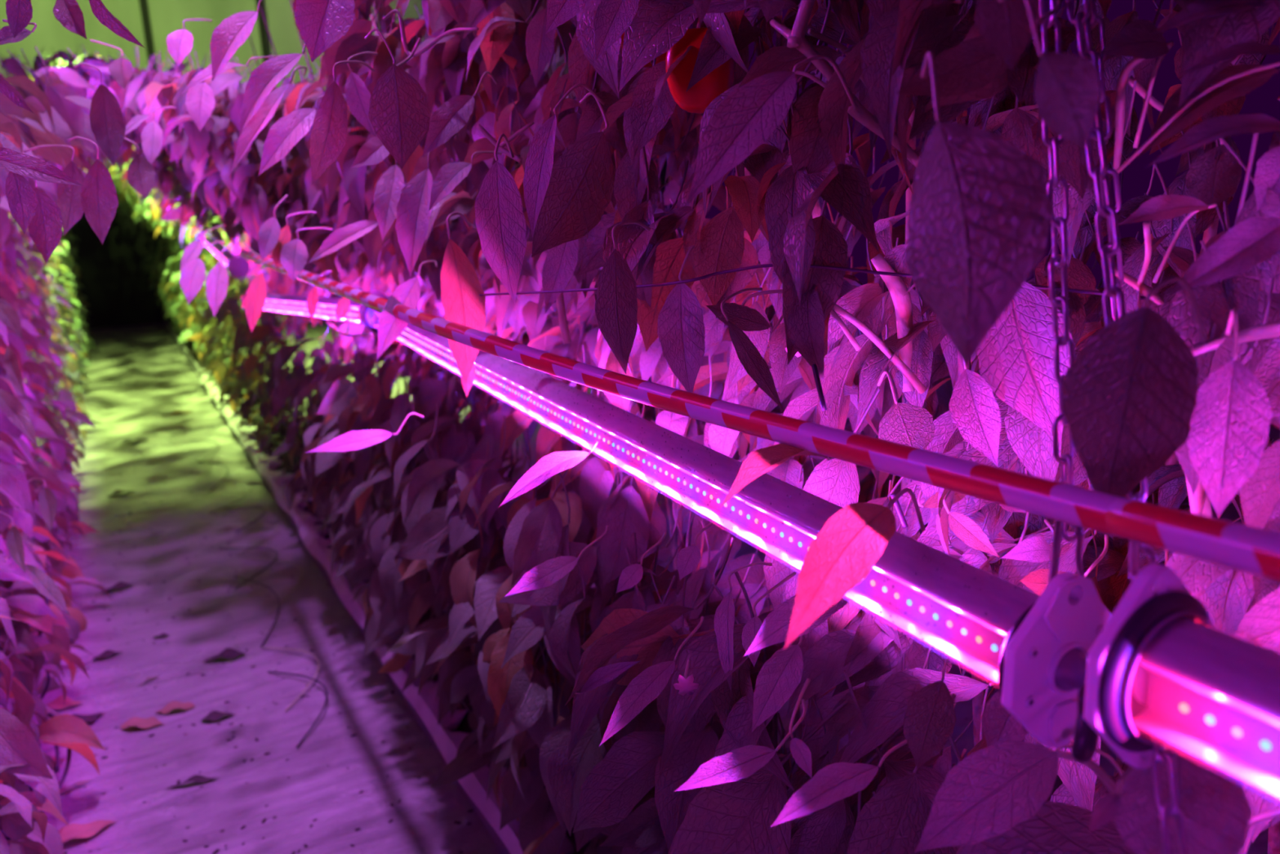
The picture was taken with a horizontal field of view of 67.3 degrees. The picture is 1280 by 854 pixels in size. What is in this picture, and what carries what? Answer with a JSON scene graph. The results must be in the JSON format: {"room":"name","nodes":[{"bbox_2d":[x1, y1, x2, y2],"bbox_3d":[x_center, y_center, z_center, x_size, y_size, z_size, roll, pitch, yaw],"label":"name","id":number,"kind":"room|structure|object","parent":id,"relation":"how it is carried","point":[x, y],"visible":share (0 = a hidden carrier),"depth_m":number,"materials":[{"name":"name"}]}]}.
{"room":"greenhouse","nodes":[
{"label":"greenhouse","id":0,"kind":"room"},
{"bbox_2d":[0,0,603,92],"bbox_3d":[-6.507,-5.419,12.751,16.000,8.000,0.120,-9,15,-28],"label":"wall","id":1,"kind":"structure","parent":0,"point":[166,17],"depth_m":12.82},
{"bbox_2d":[138,0,270,73],"bbox_3d":[-6.501,-6.565,12.378,16.000,5.500,0.080,-9,15,-28],"label":"trim","id":2,"kind":"structure","parent":1,"relation":"attached to","point":[143,3],"depth_m":12.72,"materials":[{"name":"grey"}]},
{"bbox_2d":[12,111,674,328],"bbox_3d":[-6.366,-3.021,13.240,16.000,3.100,0.070,-9,15,-28],"label":"wall","id":3,"kind":"structure","parent":0,"point":[114,278],"depth_m":13.02,"materials":[{"name":"grey"}]},
{"bbox_2d":[1,301,1279,853],"bbox_3d":[-1.485,0.384,5.089,16.000,0.100,20.000,-9,15,-28],"label":"floor","id":4,"kind":"structure","parent":0,"point":[389,740],"depth_m":3.15,"materials":[{"name":"concrete"}]},
{"bbox_2d":[5,712,71,846],"bbox_3d":[-1.584,0.892,2.342,0.366,0.179,0.775,-9,15,-28],"label":"cable coil","id":5,"kind":"object","parent":4,"relation":"on","point":[50,714],"visible":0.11,"depth_m":2.38,"materials":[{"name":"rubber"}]},
{"bbox_2d":[15,50,87,329],"bbox_3d":[-6.512,-2.577,10.906,1.077,3.299,0.983,-9,15,-28],"label":"plant","id":6,"kind":"object","parent":4,"relation":"on","point":[75,272],"visible":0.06,"depth_m":10.94,"materials":[{"name":"green plant"}]},
{"bbox_2d":[0,46,105,774],"bbox_3d":[-1.736,0.019,2.450,0.936,1.944,1.031,-9,15,-28],"label":"plant","id":7,"kind":"object","parent":4,"relation":"on","point":[59,108],"visible":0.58,"depth_m":2.43,"materials":[{"name":"green plant"}]},
{"bbox_2d":[28,570,50,787],"bbox_3d":[-1.601,0.676,2.540,0.099,0.476,0.411,-8,15,-24],"label":"drip line","id":8,"kind":"object","parent":7,"relation":"hanging from","point":[48,677],"visible":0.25,"depth_m":2.69,"materials":[{"name":"grey rubber"}]},
{"bbox_2d":[12,51,93,433],"bbox_3d":[-4.074,-1.273,6.664,1.115,2.579,1.025,-9,15,-28],"label":"plant","id":9,"kind":"object","parent":4,"relation":"on","point":[64,319],"visible":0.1,"depth_m":6.77,"materials":[{"name":"green plant"}]},
{"bbox_2d":[13,219,94,338],"bbox_3d":[-6.878,-2.721,11.479,1.083,3.356,0.979,-9,15,-28],"label":"plant","id":10,"kind":"object","parent":4,"relation":"on","point":[69,233],"visible":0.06,"depth_m":11.53,"materials":[{"name":"green plant"}]},
{"bbox_2d":[4,49,105,517],"bbox_3d":[-3.045,-0.718,4.843,1.078,2.307,1.023,-9,15,-28],"label":"plant","id":11,"kind":"object","parent":4,"relation":"on","point":[60,429],"visible":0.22,"depth_m":4.90,"materials":[{"name":"green plant"}]},
{"bbox_2d":[24,53,91,386],"bbox_3d":[-4.773,-1.638,7.842,1.058,2.746,1.007,-9,15,-28],"label":"plant","id":12,"kind":"object","parent":4,"relation":"on","point":[69,331],"visible":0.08,"depth_m":8.03,"materials":[{"name":"green plant"}]},
{"bbox_2d":[0,53,124,551],"bbox_3d":[-2.693,-0.544,4.225,1.086,2.172,1.025,-9,15,-28],"label":"plant","id":13,"kind":"object","parent":4,"relation":"on","point":[56,446],"visible":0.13,"depth_m":4.25,"materials":[{"name":"green plant"}]},
{"bbox_2d":[32,51,92,358],"bbox_3d":[-5.821,-2.158,9.664,1.107,3.119,1.039,-9,15,-28],"label":"plant","id":14,"kind":"object","parent":4,"relation":"on","point":[68,262],"visible":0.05,"depth_m":9.90,"materials":[{"name":"green plant"}]},
{"bbox_2d":[45,694,83,709],"bbox_3d":[-1.771,0.844,2.940,0.136,0.021,0.066,-4,14,-7],"label":"fallen leaf","id":15,"kind":"object","parent":4,"relation":"on","point":[58,703],"visible":0.77,"depth_m":2.95,"materials":[{"name":"plant"}]},
{"bbox_2d":[16,50,114,453],"bbox_3d":[-3.702,-1.079,6.039,1.067,2.521,1.038,-9,15,-28],"label":"plant","id":16,"kind":"object","parent":4,"relation":"on","point":[68,376],"visible":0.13,"depth_m":6.09,"materials":[{"name":"green plant"}]},
{"bbox_2d":[0,48,137,678],"bbox_3d":[-2.073,-0.174,3.163,1.084,2.025,1.085,-9,15,-28],"label":"plant","id":17,"kind":"object","parent":4,"relation":"on","point":[77,620],"visible":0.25,"depth_m":3.16,"materials":[{"name":"green plant"}]},
{"bbox_2d":[42,52,97,349],"bbox_3d":[-6.165,-2.361,10.290,1.147,3.140,1.028,-11,16,-33],"label":"plant","id":18,"kind":"object","parent":4,"relation":"on","point":[92,346],"visible":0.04,"depth_m":10.35,"materials":[{"name":"green plant"}]},
{"bbox_2d":[32,53,111,398],"bbox_3d":[-4.411,-1.453,7.264,1.067,2.700,1.072,-9,15,-28],"label":"plant","id":19,"kind":"object","parent":4,"relation":"on","point":[61,282],"visible":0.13,"depth_m":7.53,"materials":[{"name":"green plant"}]},
{"bbox_2d":[0,0,146,264],"bbox_3d":[-1.053,0.285,1.268,0.924,1.963,0.993,-9,15,-28],"label":"plant","id":20,"kind":"object","parent":4,"relation":"on","point":[95,194],"visible":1,"depth_m":1.34,"materials":[{"name":"green plant"}]},
{"bbox_2d":[59,779,90,794],"bbox_3d":[-1.485,0.939,2.513,0.018,0.012,0.104,9,17,39],"label":"scrap","id":21,"kind":"object","parent":4,"relation":"on","point":[80,782],"visible":0.75,"depth_m":2.52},
{"bbox_2d":[59,51,91,330],"bbox_3d":[-7.241,-2.926,12.102,1.098,3.445,0.982,-9,15,-28],"label":"plant","id":22,"kind":"object","parent":4,"relation":"on","point":[75,237],"visible":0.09,"depth_m":12.15,"materials":[{"name":"green plant"}]},
{"bbox_2d":[0,40,155,853],"bbox_3d":[-1.430,0.122,1.869,0.922,1.898,0.984,-15,18,-42],"label":"plant","id":23,"kind":"object","parent":4,"relation":"on","point":[21,757],"visible":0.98,"depth_m":1.98,"materials":[{"name":"green plant"}]},
{"bbox_2d":[58,819,115,842],"bbox_3d":[-1.348,0.974,2.322,0.154,0.022,0.074,-13,17,-37],"label":"fallen leaf","id":24,"kind":"object","parent":4,"relation":"on","point":[86,829],"visible":0.79,"depth_m":2.33,"materials":[{"name":"plant"}]},
{"bbox_2d":[71,711,105,721],"bbox_3d":[-1.649,0.864,2.830,0.074,0.023,0.156,6,16,30],"label":"fallen leaf","id":25,"kind":"object","parent":4,"relation":"on","point":[91,717],"visible":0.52,"depth_m":2.85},
{"bbox_2d":[92,649,122,660],"bbox_3d":[-1.806,0.771,3.263,0.099,0.014,0.047,-12,17,-36],"label":"leaf","id":26,"kind":"object","parent":4,"relation":"on","point":[108,653],"visible":1,"depth_m":3.27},
{"bbox_2d":[99,581,131,594],"bbox_3d":[-2.094,0.641,3.846,0.129,0.019,0.062,-14,18,-40],"label":"fallen leaf","id":27,"kind":"object","parent":4,"relation":"on","point":[121,584],"visible":0.94,"depth_m":3.86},
{"bbox_2d":[106,488,135,497],"bbox_3d":[-2.782,0.350,5.162,0.074,0.024,0.153,10,18,41],"label":"leaf","id":28,"kind":"object","parent":4,"relation":"on","point":[117,491],"visible":1,"depth_m":5.16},
{"bbox_2d":[119,437,148,445],"bbox_3d":[-3.332,0.094,6.324,0.095,0.024,0.197,11,19,43],"label":"scrap","id":29,"kind":"object","parent":4,"relation":"on","point":[140,439],"visible":1,"depth_m":6.33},
{"bbox_2d":[120,716,164,728],"bbox_3d":[-1.455,0.863,2.809,0.131,0.019,0.062,-3,13,-2],"label":"fallen leaf","id":30,"kind":"object","parent":4,"relation":"on","point":[149,722],"visible":1,"depth_m":2.82,"materials":[{"name":"plant"}]},
{"bbox_2d":[154,700,195,713],"bbox_3d":[-1.401,0.842,2.894,0.117,0.017,0.056,-6,14,-15],"label":"fallen leaf","id":31,"kind":"object","parent":4,"relation":"on","point":[171,705],"visible":1,"depth_m":2.90,"materials":[{"name":"plant"}]},
{"bbox_2d":[165,774,220,788],"bbox_3d":[-1.171,0.924,2.514,0.135,0.016,0.023,-7,14,-18],"label":"leaf","id":32,"kind":"object","parent":4,"relation":"on","point":[196,778],"visible":1,"depth_m":2.52,"materials":[{"name":"plant"}]},
{"bbox_2d":[195,460,228,493],"bbox_3d":[-2.424,0.258,5.486,0.141,0.025,0.773,-9,15,-28],"label":"string","id":33,"kind":"object","parent":4,"relation":"on","point":[196,460],"visible":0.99,"depth_m":5.44,"materials":[{"name":"grey fabric"}]},
{"bbox_2d":[200,710,235,720],"bbox_3d":[-1.245,0.851,2.836,0.099,0.015,0.047,-6,14,-17],"label":"leaf","id":34,"kind":"object","parent":4,"relation":"on","point":[214,715],"visible":1,"depth_m":2.84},
{"bbox_2d":[203,648,245,662],"bbox_3d":[-1.390,0.763,3.214,0.138,0.020,0.068,-7,14,-20],"label":"leaf","id":35,"kind":"object","parent":4,"relation":"on","point":[228,653],"visible":1,"depth_m":3.22,"materials":[{"name":"plant"}]},
{"bbox_2d":[203,492,248,513],"bbox_3d":[-2.127,0.372,4.959,0.207,0.025,0.326,-9,15,-28],"label":"string","id":36,"kind":"object","parent":4,"relation":"on","point":[234,492],"visible":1,"depth_m":4.99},
{"bbox_2d":[223,506,265,533],"bbox_3d":[-1.915,0.428,4.692,0.168,0.025,0.448,-9,15,-28],"label":"string","id":37,"kind":"object","parent":4,"relation":"on","point":[240,506],"visible":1,"depth_m":4.75,"materials":[{"name":"grey fabric"}]},
{"bbox_2d":[219,546,277,588],"bbox_3d":[-1.643,0.564,4.078,0.205,0.025,0.539,-9,15,-28],"label":"string","id":38,"kind":"object","parent":4,"relation":"on","point":[236,547],"visible":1,"depth_m":4.14,"materials":[{"name":"grey fabric"}]},
{"bbox_2d":[226,524,278,555],"bbox_3d":[-1.763,0.491,4.404,0.204,0.025,0.442,-9,15,-28],"label":"string","id":39,"kind":"object","parent":4,"relation":"on","point":[263,524],"visible":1,"depth_m":4.42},
{"bbox_2d":[233,576,279,647],"bbox_3d":[-1.426,0.663,3.630,0.117,0.025,0.757,-9,15,-28],"label":"string","id":40,"kind":"object","parent":4,"relation":"on","point":[271,589],"visible":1,"depth_m":3.61,"materials":[{"name":"grey fabric"}]},
{"bbox_2d":[45,343,473,853],"bbox_3d":[-3.556,0.018,6.738,1.189,0.004,10.968,-9,15,-28],"label":"crumbs","id":41,"kind":"object","parent":4,"relation":"on","point":[457,822],"visible":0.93,"depth_m":2.81,"materials":[{"name":"soil"}]},
{"bbox_2d":[243,556,303,614],"bbox_3d":[-1.460,0.603,3.885,0.186,0.025,0.693,-9,15,-28],"label":"string","id":42,"kind":"object","parent":4,"relation":"on","point":[294,588],"visible":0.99,"depth_m":3.91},
{"bbox_2d":[260,646,319,711],"bbox_3d":[-1.110,0.777,3.100,0.147,0.025,0.496,-9,15,-28],"label":"string","id":43,"kind":"object","parent":4,"relation":"on","point":[293,649],"visible":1,"depth_m":3.12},
{"bbox_2d":[267,671,328,747],"bbox_3d":[-1.018,0.819,2.911,0.136,0.025,0.523,-9,15,-28],"label":"string","id":44,"kind":"object","parent":4,"relation":"on","point":[274,672],"visible":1,"depth_m":2.91,"materials":[{"name":"grey fabric"}]},
{"bbox_2d":[163,316,592,853],"bbox_3d":[-2.664,-0.079,6.660,0.393,0.160,15.000,-9,15,-28],"label":"curb","id":45,"kind":"object","parent":4,"relation":"on","point":[276,471],"visible":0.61,"depth_m":3.38,"materials":[{"name":"concrete"}]},
{"bbox_2d":[32,46,44,71],"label":"plant","id":46,"kind":"object","parent":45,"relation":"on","point":[36,67],"depth_m":4.53,"materials":[{"name":"green plant"}]},
{"bbox_2d":[109,158,131,182],"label":"plant","id":47,"kind":"object","parent":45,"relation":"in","point":[116,172],"depth_m":6.95,"materials":[{"name":"green plant"}]},
{"bbox_2d":[107,158,137,203],"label":"plant","id":48,"kind":"object","parent":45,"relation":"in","point":[130,192],"depth_m":7.66,"materials":[{"name":"green plant"}]},
{"bbox_2d":[132,209,142,222],"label":"plant","id":49,"kind":"object","parent":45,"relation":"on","point":[136,215],"depth_m":9.57,"materials":[{"name":"green plant"}]},
{"bbox_2d":[128,193,165,236],"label":"plant","id":50,"kind":"object","parent":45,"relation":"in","point":[153,225],"depth_m":8.47,"materials":[{"name":"green plant"}]},
{"bbox_2d":[134,177,168,206],"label":"plant","id":51,"kind":"object","parent":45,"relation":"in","point":[157,197],"depth_m":6.02,"materials":[{"name":"green plant"}]},
{"bbox_2d":[151,188,162,212],"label":"plant","id":52,"kind":"object","parent":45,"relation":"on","point":[153,204],"depth_m":6.59,"materials":[{"name":"green plant"}]},
{"bbox_2d":[145,231,170,290],"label":"plant","id":53,"kind":"object","parent":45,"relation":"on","point":[161,246],"depth_m":12.25,"materials":[{"name":"green plant"}]},
{"bbox_2d":[147,195,169,238],"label":"plant","id":54,"kind":"object","parent":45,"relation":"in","point":[154,214],"depth_m":7.80,"materials":[{"name":"green plant"}]},
{"bbox_2d":[149,233,175,319],"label":"plant","id":55,"kind":"object","parent":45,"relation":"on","point":[157,260],"depth_m":11.78,"materials":[{"name":"green plant"}]},
{"bbox_2d":[151,251,173,284],"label":"plant","id":56,"kind":"object","parent":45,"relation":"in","point":[158,263],"depth_m":11.12,"materials":[{"name":"green plant"}]},
{"bbox_2d":[151,155,176,213],"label":"plant","id":57,"kind":"object","parent":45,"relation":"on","point":[169,179],"depth_m":4.42,"materials":[{"name":"green plant"}]},
{"bbox_2d":[156,262,177,316],"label":"plant","id":58,"kind":"object","parent":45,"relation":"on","point":[162,295],"depth_m":10.65,"materials":[{"name":"green plant"}]},
{"bbox_2d":[165,235,177,259],"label":"plant","id":59,"kind":"object","parent":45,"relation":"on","point":[172,246],"depth_m":10.50,"materials":[{"name":"green plant"}]},
{"bbox_2d":[160,230,184,314],"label":"plant","id":60,"kind":"object","parent":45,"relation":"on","point":[171,260],"depth_m":10.10,"materials":[{"name":"green plant"}]},
{"bbox_2d":[161,219,185,239],"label":"plant","id":61,"kind":"object","parent":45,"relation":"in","point":[175,229],"depth_m":7.05,"materials":[{"name":"green plant"}]},
{"bbox_2d":[167,251,185,319],"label":"plant","id":62,"kind":"object","parent":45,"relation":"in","point":[171,296],"depth_m":9.00,"materials":[{"name":"green plant"}]},
{"bbox_2d":[170,315,191,333],"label":"plant","id":63,"kind":"object","parent":45,"relation":"on","point":[176,325],"depth_m":10.33,"materials":[{"name":"green plant"}]},
{"bbox_2d":[38,52,324,443],"bbox_3d":[-2.511,-0.964,5.543,1.495,2.268,1.074,-9,15,-28],"label":"plant","id":64,"kind":"object","parent":45,"relation":"in","point":[168,213],"visible":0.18,"depth_m":5.58,"materials":[{"name":"green plant"}]},
{"bbox_2d":[195,227,249,280],"bbox_3d":[-2.396,-1.008,5.462,0.095,0.217,2.333,-9,15,-26],"label":"tube","id":65,"kind":"object","parent":64,"relation":"hanging from","point":[238,266],"visible":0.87,"depth_m":4.48,"materials":[{"name":"grey"}]},
{"bbox_2d":[119,164,244,346],"bbox_3d":[-4.618,-1.842,9.239,1.538,2.322,1.115,-9,15,-28],"label":"plant","id":66,"kind":"object","parent":45,"relation":"on","point":[175,291],"visible":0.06,"depth_m":9.25,"materials":[{"name":"green plant"}]},
{"bbox_2d":[164,270,199,334],"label":"plant","id":67,"kind":"object","parent":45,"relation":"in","point":[181,306],"depth_m":7.91,"materials":[{"name":"green plant"}]},
{"bbox_2d":[179,306,197,331],"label":"plant","id":68,"kind":"object","parent":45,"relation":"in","point":[195,316],"depth_m":8.77,"materials":[{"name":"green plant"}]},
{"bbox_2d":[179,221,198,248],"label":"plant","id":69,"kind":"object","parent":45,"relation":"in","point":[195,227],"depth_m":6.45,"materials":[{"name":"green plant"}]},
{"bbox_2d":[177,218,199,242],"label":"plant","id":70,"kind":"object","parent":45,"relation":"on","point":[193,237],"depth_m":6.95,"materials":[{"name":"green plant"}]},
{"bbox_2d":[184,217,195,239],"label":"plant","id":71,"kind":"object","parent":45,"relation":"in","point":[188,229],"depth_m":8.12,"materials":[{"name":"green plant"}]},
{"bbox_2d":[177,299,216,360],"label":"plant","id":72,"kind":"object","parent":45,"relation":"in","point":[186,334],"depth_m":7.55,"materials":[{"name":"green plant"}]},
{"bbox_2d":[175,192,222,231],"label":"plant","id":73,"kind":"object","parent":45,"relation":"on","point":[201,220],"depth_m":4.78,"materials":[{"name":"green plant"}]},
{"bbox_2d":[193,288,208,324],"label":"plant","id":74,"kind":"object","parent":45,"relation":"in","point":[202,299],"depth_m":6.38,"materials":[{"name":"green plant"}]},
{"bbox_2d":[195,244,213,287],"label":"plant","id":75,"kind":"object","parent":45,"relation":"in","point":[201,255],"depth_m":7.74,"materials":[{"name":"green plant"}]},
{"bbox_2d":[201,249,210,279],"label":"plant","id":76,"kind":"object","parent":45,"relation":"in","point":[204,259],"depth_m":8.10,"materials":[{"name":"green plant"}]},
{"bbox_2d":[184,281,232,385],"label":"plant","id":77,"kind":"object","parent":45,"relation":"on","point":[210,353],"depth_m":6.92,"materials":[{"name":"green plant"}]},
{"bbox_2d":[44,5,374,511],"bbox_3d":[-1.767,-0.732,4.386,1.392,2.184,1.067,-9,15,-28],"label":"plant","id":78,"kind":"object","parent":45,"relation":"on","point":[277,283],"visible":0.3,"depth_m":4.42,"materials":[{"name":"green plant"}]},
{"bbox_2d":[216,227,230,245],"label":"plant","id":79,"kind":"object","parent":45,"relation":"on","point":[224,235],"depth_m":7.20,"materials":[{"name":"green plant"}]},
{"bbox_2d":[204,287,243,382],"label":"plant","id":80,"kind":"object","parent":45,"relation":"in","point":[221,370],"depth_m":6.24,"materials":[{"name":"green plant"}]},
{"bbox_2d":[215,216,260,426],"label":"plant","id":81,"kind":"object","parent":45,"relation":"on","point":[237,320],"depth_m":5.12,"materials":[{"name":"green plant"}]},
{"bbox_2d":[70,0,453,533],"bbox_3d":[-1.413,-0.590,3.739,1.208,2.185,1.033,-9,15,-28],"label":"plant","id":82,"kind":"object","parent":45,"relation":"on","point":[284,353],"visible":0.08,"depth_m":3.67,"materials":[{"name":"green plant"}]},
{"bbox_2d":[255,417,271,454],"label":"plant","id":83,"kind":"object","parent":45,"relation":"on","point":[266,433],"depth_m":5.41,"materials":[{"name":"green plant"}]},
{"bbox_2d":[254,311,281,410],"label":"plant","id":84,"kind":"object","parent":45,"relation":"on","point":[264,317],"depth_m":5.07,"materials":[{"name":"green plant"}]},
{"bbox_2d":[275,312,286,333],"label":"plant","id":85,"kind":"object","parent":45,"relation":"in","point":[282,318],"depth_m":6.25,"materials":[{"name":"green plant"}]},
{"bbox_2d":[281,315,306,346],"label":"plant","id":86,"kind":"object","parent":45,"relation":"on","point":[290,318],"depth_m":5.20,"materials":[{"name":"green plant"}]},
{"bbox_2d":[284,280,311,296],"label":"plant","id":87,"kind":"object","parent":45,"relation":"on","point":[298,286],"depth_m":5.19,"materials":[{"name":"green plant"}]},
{"bbox_2d":[292,401,307,444],"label":"plant","id":88,"kind":"object","parent":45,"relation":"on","point":[302,428],"depth_m":5.25,"materials":[{"name":"green plant"}]},
{"bbox_2d":[294,346,324,382],"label":"plant","id":89,"kind":"object","parent":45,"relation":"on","point":[315,351],"depth_m":5.18,"materials":[{"name":"green plant"}]},
{"bbox_2d":[112,0,506,634],"bbox_3d":[-0.863,-0.430,3.103,1.302,2.244,0.763,-9,15,-28],"label":"plant","id":90,"kind":"object","parent":45,"relation":"on","point":[253,198],"visible":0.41,"depth_m":2.86,"materials":[{"name":"green plant"}]},
{"bbox_2d":[124,0,591,724],"bbox_3d":[-0.549,-0.389,2.564,1.302,2.419,0.771,-7,14,-19],"label":"plant","id":91,"kind":"object","parent":45,"relation":"in","point":[343,404],"visible":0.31,"depth_m":2.49,"materials":[{"name":"green plant"}]},
{"bbox_2d":[240,288,381,336],"bbox_3d":[-1.143,-0.408,3.256,0.095,0.208,1.707,-10,16,-31],"label":"tube","id":92,"kind":"object","parent":91,"relation":"attached to","point":[295,305],"visible":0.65,"depth_m":3.13,"materials":[{"name":"grey"}]},
{"bbox_2d":[265,293,360,306],"bbox_3d":[-1.145,-0.427,3.252,0.057,0.030,1.677,-10,13,-31],"label":"light","id":93,"kind":"object","parent":92,"relation":"in","point":[271,300],"depth_m":3.25,"materials":[{"name":"plastic"}]},
{"bbox_2d":[166,0,719,822],"bbox_3d":[-0.305,-0.347,2.146,1.313,2.352,0.834,-14,18,-40],"label":"plant","id":94,"kind":"object","parent":45,"relation":"in","point":[426,526],"visible":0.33,"depth_m":2.04,"materials":[{"name":"green plant"}]},
{"bbox_2d":[238,0,952,853],"bbox_3d":[-0.045,-0.225,1.759,1.140,2.355,0.869,-14,18,-41],"label":"plant","id":95,"kind":"object","parent":45,"relation":"in","point":[473,593],"visible":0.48,"depth_m":1.66,"materials":[{"name":"green plant"}]},
{"bbox_2d":[364,0,1110,853],"bbox_3d":[0.178,-0.136,1.475,1.033,2.271,0.757,-13,17,-38],"label":"plant","id":96,"kind":"object","parent":45,"relation":"in","point":[568,178],"visible":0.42,"depth_m":1.27,"materials":[{"name":"green plant"}]},
{"bbox_2d":[545,0,1269,851],"bbox_3d":[0.390,-0.042,1.170,1.068,2.312,0.784,-9,15,-28],"label":"plant","id":97,"kind":"object","parent":45,"relation":"in","point":[736,713],"visible":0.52,"depth_m":1.01,"materials":[{"name":"green plant"}]},
{"bbox_2d":[361,291,1111,747],"bbox_3d":[-0.193,-0.066,1.561,0.095,0.160,2.166,-9,15,-25],"label":"tube","id":98,"kind":"object","parent":97,"relation":"on","point":[1035,647],"visible":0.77,"depth_m":0.76,"materials":[{"name":"grey"}]},
{"bbox_2d":[370,308,1039,633],"bbox_3d":[-0.198,-0.086,1.564,0.057,0.030,2.120,-9,16,-25],"label":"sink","id":99,"kind":"object","parent":98,"relation":"in","point":[970,599],"depth_m":0.91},
{"bbox_2d":[1048,519,1085,603],"bbox_3d":[0.289,0.089,0.646,0.025,0.042,0.064,4,15,25],"label":"hook","id":100,"kind":"object","parent":98,"relation":"on","point":[1058,527],"visible":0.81,"depth_m":0.65,"materials":[{"name":"silver metal"}]},
{"bbox_2d":[1040,0,1076,542],"bbox_3d":[0.288,-0.127,0.662,0.017,0.407,0.088,-3,13,-4],"label":"chain","id":101,"kind":"object","parent":100,"relation":"attached to","point":[1053,144],"visible":0.72,"depth_m":0.66,"materials":[{"name":"grey"}]},
{"bbox_2d":[1071,681,1098,762],"bbox_3d":[0.286,0.171,0.583,0.038,0.046,0.083,5,15,28],"label":"power cable","id":102,"kind":"object","parent":98,"relation":"attached to","point":[1085,740],"visible":0.47,"depth_m":0.56,"materials":[{"name":"grey rubber"}]},
{"bbox_2d":[479,263,1145,300],"bbox_3d":[0.074,-0.145,1.036,1.109,0.069,0.144,10,18,41],"label":"wire","id":103,"kind":"object","parent":97,"relation":"attached to","point":[1044,287],"visible":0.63,"depth_m":0.95,"materials":[{"name":"grey"}]},
{"bbox_2d":[811,364,826,411],"bbox_3d":[0.160,-0.126,0.959,0.009,0.214,0.079,-11,16,-33],"label":"string","id":104,"kind":"object","parent":103,"relation":"hanging from","point":[815,373],"visible":0.35,"depth_m":0.95,"materials":[{"name":"fabric"}]},
{"bbox_2d":[658,0,1279,853],"bbox_3d":[0.535,0.032,0.879,1.044,2.321,0.757,-9,15,-28],"label":"plant","id":105,"kind":"object","parent":45,"relation":"in","point":[982,211],"visible":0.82,"depth_m":0.71,"materials":[{"name":"green plant"}]},
{"bbox_2d":[1083,0,1124,319],"bbox_3d":[0.340,-0.214,0.709,0.050,0.277,0.015,5,15,29],"label":"chain","id":106,"kind":"object","parent":105,"relation":"hanging from","point":[1103,96],"visible":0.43,"depth_m":0.71,"materials":[{"name":"grey"}]},
{"bbox_2d":[1066,0,1148,502],"bbox_3d":[0.309,-0.130,0.638,0.016,0.391,0.146,-3,13,-4],"label":"chain","id":107,"kind":"object","parent":105,"relation":"hanging from","point":[1096,132],"visible":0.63,"depth_m":0.64,"materials":[{"name":"grey"}]},
{"bbox_2d":[1128,539,1158,596],"bbox_3d":[0.303,0.086,0.575,0.021,0.019,0.080,4,15,26],"label":"hook","id":108,"kind":"object","parent":107,"relation":"hanging from","point":[1134,567],"visible":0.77,"depth_m":0.58,"materials":[{"name":"silver metal"}]},
{"bbox_2d":[1084,563,1279,799],"bbox_3d":[0.759,0.321,-0.354,0.095,0.152,2.079,-9,15,-26],"label":"tube","id":109,"kind":"object","parent":108,"relation":"hanging from","point":[1159,668],"visible":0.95,"depth_m":0.52,"materials":[{"name":"grey"}]},
{"bbox_2d":[240,249,1279,581],"bbox_3d":[-0.242,-0.154,1.387,0.130,0.101,3.887,-10,15,-28],"label":"pipe","id":110,"kind":"object","parent":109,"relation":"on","point":[1238,546],"visible":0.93,"depth_m":0.70,"materials":[{"name":"metal"}]},
{"bbox_2d":[889,493,907,528],"bbox_3d":[0.238,0.077,0.885,0.005,0.031,0.019,-12,17,-35],"label":"string","id":111,"kind":"object","parent":110,"relation":"hanging from","point":[896,504],"visible":0.84,"depth_m":0.88,"materials":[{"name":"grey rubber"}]},
{"bbox_2d":[1150,735,1187,853],"bbox_3d":[0.291,0.210,0.527,0.014,0.098,0.070,0,14,11],"label":"chain","id":112,"kind":"object","parent":109,"relation":"hanging from","point":[1169,808],"visible":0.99,"depth_m":0.53,"materials":[{"name":"grey"}]},
{"bbox_2d":[1132,616,1279,719],"bbox_3d":[0.758,0.303,-0.358,0.057,0.030,2.052,-9,14,-26],"label":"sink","id":113,"kind":"object","parent":109,"relation":"in","point":[1211,673],"depth_m":0.50,"materials":[{"name":"metal"}]},
{"bbox_2d":[1153,0,1279,842],"bbox_3d":[0.790,0.085,0.575,1.029,2.246,0.802,-8,15,-23],"label":"plant","id":114,"kind":"object","parent":45,"relation":"in","point":[1202,37],"visible":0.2,"depth_m":0.68,"materials":[{"name":"green plant"}]},
{"bbox_3d":[-4.345,0.052,6.498,0.360,0.110,13.700,-9,15,-28],"label":"gutter","id":115,"kind":"object","parent":4,"relation":"on","visible":0},
{"bbox_2d":[0,54,113,590],"bbox_3d":[-2.346,-0.351,3.606,1.048,2.047,1.060,-9,15,-28],"label":"plant","id":116,"kind":"object","parent":115,"relation":"in","point":[33,381],"visible":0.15,"depth_m":3.67,"materials":[{"name":"green plant"}]},
{"bbox_2d":[26,49,88,365],"bbox_3d":[-5.475,-1.992,9.063,1.101,3.016,1.063,-9,15,-28],"label":"plant","id":117,"kind":"object","parent":115,"relation":"in","point":[69,282],"visible":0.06,"depth_m":9.32,"materials":[{"name":"green plant"}]},
{"bbox_2d":[0,53,119,468],"bbox_3d":[-3.359,-0.918,5.433,1.080,2.371,1.016,-9,15,-28],"label":"plant","id":118,"kind":"object","parent":115,"relation":"in","point":[58,348],"visible":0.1,"depth_m":5.54,"materials":[{"name":"green plant"}]},
{"bbox_2d":[17,58,114,372],"bbox_3d":[-5.122,-1.826,8.460,1.134,2.906,1.034,-9,15,-28],"label":"plant","id":119,"kind":"object","parent":115,"relation":"in","point":[77,320],"visible":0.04,"depth_m":8.61,"materials":[{"name":"green plant"}]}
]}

